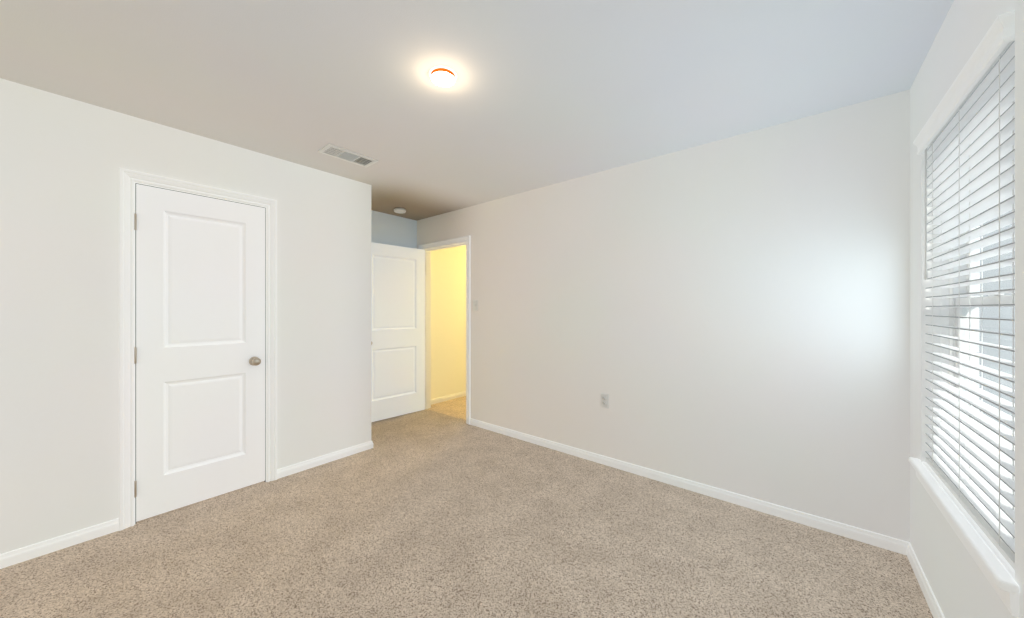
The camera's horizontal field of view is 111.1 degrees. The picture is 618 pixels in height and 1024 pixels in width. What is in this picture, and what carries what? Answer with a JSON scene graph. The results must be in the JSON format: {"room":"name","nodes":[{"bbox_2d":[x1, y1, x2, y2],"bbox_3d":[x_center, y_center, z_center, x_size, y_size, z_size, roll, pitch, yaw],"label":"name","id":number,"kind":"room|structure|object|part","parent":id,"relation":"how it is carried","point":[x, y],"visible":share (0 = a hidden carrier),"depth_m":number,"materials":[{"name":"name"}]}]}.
{"room":"empty bedroom","nodes":[
{"label":"empty bedroom","id":0,"kind":"room"},
{"bbox_2d":[0,78,370,553],"bbox_3d":[-2.047,0.070,2.454,0.120,2.440,2.190,0,0,39],"label":"wall","id":1,"kind":"structure","parent":0,"point":[63,159],"depth_m":1.99,"materials":[{"name":"paint"}]},
{"bbox_2d":[0,518,118,568],"bbox_3d":[-2.483,1.256,1.819,0.013,0.068,0.596,0,0,39],"label":"baseboard","id":2,"kind":"structure","parent":1,"relation":"attached to","point":[17,556],"depth_m":1.88,"materials":[{"name":"paint"}]},
{"bbox_2d":[134,213,136,497],"bbox_3d":[-2.267,0.278,2.114,0.041,1.698,0.012,0,0,39],"label":"closet door hinge","id":3,"kind":"object","parent":1,"relation":"attached to","point":[135,355],"visible":1,"depth_m":2.10,"materials":[{"name":"silver metal"}]},
{"bbox_2d":[119,168,276,530],"bbox_3d":[-2.091,0.234,2.400,0.165,2.112,0.798,0,0,39],"label":"door frame","id":4,"kind":"structure","parent":1,"relation":"attached to","point":[128,178],"depth_m":2.09,"materials":[{"name":"paint"}]},
{"bbox_2d":[136,184,264,521],"bbox_3d":[-2.035,0.263,2.355,0.101,2.030,0.659,0,0,39],"label":"closet door","id":5,"kind":"structure","parent":1,"relation":"in","point":[200,346],"depth_m":2.33,"materials":[{"name":"paint"}]},
{"bbox_3d":[-1.856,0.380,2.568,0.096,0.066,0.102,0,0,39],"label":"knob","id":6,"kind":"part","parent":5,"relation":"part of","materials":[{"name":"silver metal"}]},
{"bbox_2d":[277,440,371,478],"bbox_3d":[-1.543,1.256,2.962,0.013,0.068,0.766,0,0,39],"label":"baseboard","id":7,"kind":"structure","parent":1,"relation":"attached to","point":[292,469],"depth_m":2.92,"materials":[{"name":"paint"}]},
{"bbox_2d":[371,210,465,398],"bbox_3d":[-1.725,0.070,4.074,0.120,2.440,5.340,0,0,39],"label":"wall","id":8,"kind":"structure","parent":0,"point":[448,321],"depth_m":4.91,"materials":[{"name":"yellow paint"}]},
{"bbox_2d":[371,242,424,421],"bbox_3d":[-1.398,0.263,4.184,0.167,2.030,0.801,0,0,43],"label":"entry door","id":9,"kind":"structure","parent":8,"relation":"in","point":[397,330],"depth_m":4.19,"materials":[{"name":"paint"}]},
{"bbox_2d":[431,391,465,404],"bbox_3d":[-0.605,1.256,5.330,0.013,0.068,1.735,0,0,39],"label":"baseboard","id":10,"kind":"structure","parent":8,"relation":"attached to","point":[446,398],"depth_m":4.94,"materials":[{"name":"paint"}]},
{"bbox_2d":[0,396,932,617],"bbox_3d":[-0.003,1.320,2.657,4.580,0.060,5.340,0,0,39],"label":"floor","id":11,"kind":"structure","parent":0,"point":[426,513],"depth_m":1.85,"materials":[{"name":"beige carpet"}]},
{"bbox_2d":[0,0,953,220],"bbox_3d":[-0.003,-1.180,2.657,4.580,0.060,5.340,0,0,39],"label":"ceiling","id":12,"kind":"structure","parent":0,"point":[537,94],"depth_m":1.71,"materials":[{"name":"paint"}]},
{"bbox_2d":[318,143,377,167],"bbox_3d":[-1.223,-1.147,2.638,0.190,0.012,0.370,0,0,39],"label":"ceiling vent","id":13,"kind":"object","parent":12,"relation":"in","point":[335,151],"visible":1,"depth_m":2.62,"materials":[{"name":"white plastic"}]},
{"bbox_2d":[394,208,405,213],"bbox_3d":[-1.288,-1.129,4.038,0.137,0.041,0.137,0,0,39],"label":"smoke detector","id":14,"kind":"object","parent":12,"relation":"attached to","point":[400,210],"visible":1,"depth_m":4.00,"materials":[{"name":"white plastic"}]},
{"bbox_2d":[429,66,456,86],"bbox_3d":[-0.339,-1.137,1.729,0.136,0.025,0.136,0,0,39],"label":"recessed light","id":15,"kind":"object","parent":12,"relation":"in","point":[443,76],"visible":0.98,"depth_m":1.70,"materials":[{"name":"white glass"}]},
{"bbox_2d":[417,89,909,541],"bbox_3d":[0.461,0.070,3.253,4.300,2.440,0.120,0,0,39],"label":"wall","id":16,"kind":"structure","parent":0,"point":[731,314],"depth_m":2.36,"materials":[{"name":"paint"}]},
{"bbox_2d":[418,235,470,424],"bbox_3d":[-0.788,0.234,4.280,0.940,2.112,0.165,0,0,39],"label":"door frame","id":17,"kind":"structure","parent":16,"relation":"attached to","point":[467,239],"depth_m":4.24,"materials":[{"name":"paint"}]},
{"bbox_2d":[473,300,477,310],"bbox_3d":[-0.409,-0.040,3.878,0.070,0.115,0.019,0,0,39],"label":"light switch","id":18,"kind":"object","parent":16,"relation":"attached to","point":[475,305],"visible":1,"depth_m":3.88,"materials":[{"name":"white plastic"}]},
{"bbox_2d":[601,393,608,407],"bbox_3d":[0.768,0.760,2.917,0.070,0.115,0.008,0,0,39],"label":"electrical outlet plate","id":19,"kind":"object","parent":16,"relation":"attached to","point":[605,400],"visible":1,"depth_m":2.91,"materials":[{"name":"white plastic"}]},
{"bbox_2d":[470,418,906,554],"bbox_3d":[0.806,1.256,2.883,3.298,0.068,0.013,0,0,39],"label":"baseboard","id":20,"kind":"structure","parent":16,"relation":"attached to","point":[865,536],"depth_m":2.36,"materials":[{"name":"paint"}]},
{"bbox_2d":[910,0,1023,617],"bbox_3d":[1.704,0.070,1.253,0.160,2.440,5.340,0,0,39],"label":"wall","id":21,"kind":"structure","parent":0,"point":[960,585],"depth_m":1.42,"materials":[{"name":"paint"}]},
{"bbox_2d":[904,542,944,617],"bbox_3d":[1.046,1.256,0.589,0.013,0.068,3.180,0,0,39],"label":"baseboard","id":22,"kind":"structure","parent":21,"relation":"attached to","point":[931,600],"depth_m":1.60,"materials":[{"name":"paint"}]},
{"bbox_2d":[909,457,1019,593],"bbox_3d":[1.659,0.732,1.286,0.121,0.026,1.015,0,0,39],"label":"window sill","id":23,"kind":"structure","parent":21,"relation":"attached to","point":[999,569],"depth_m":1.14,"materials":[{"name":"paint"}]},
{"bbox_2d":[916,41,1018,617],"bbox_3d":[1.696,0.004,1.256,0.175,1.607,0.995,0,0,39],"label":"window","id":24,"kind":"structure","parent":21,"relation":"in","point":[979,115],"depth_m":1.23,"materials":[{"name":"white plastic"}]},
{"bbox_2d":[924,148,927,278],"bbox_3d":[1.889,-0.445,1.603,0.010,0.620,0.010,0,0,39],"label":"blind wand","id":25,"kind":"object","parent":24,"relation":"hanging from","point":[926,275],"visible":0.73,"depth_m":1.60,"materials":[{"name":"white plastic"}]},
{"bbox_2d":[913,10,1014,154],"bbox_3d":[1.648,-0.763,1.296,0.072,0.071,0.940,0,0,39],"label":"window valance","id":26,"kind":"object","parent":24,"relation":"attached to","point":[999,36],"visible":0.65,"depth_m":1.14,"materials":[{"name":"paint"}]},
{"bbox_3d":[1.668,-0.043,1.279,0.054,1.511,0.923,0,0,39],"label":"window blind rails","id":27,"kind":"part","parent":24,"relation":"part of","materials":[{"name":"white plastic"}]},
{"label":"outside","id":28,"kind":"structure","parent":0,"visible":0},
{"bbox_2d":[979,198,1014,441],"bbox_3d":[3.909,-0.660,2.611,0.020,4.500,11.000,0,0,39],"label":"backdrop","id":29,"kind":"structure","parent":28,"point":[991,336],"depth_m":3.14,"materials":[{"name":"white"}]}
]}

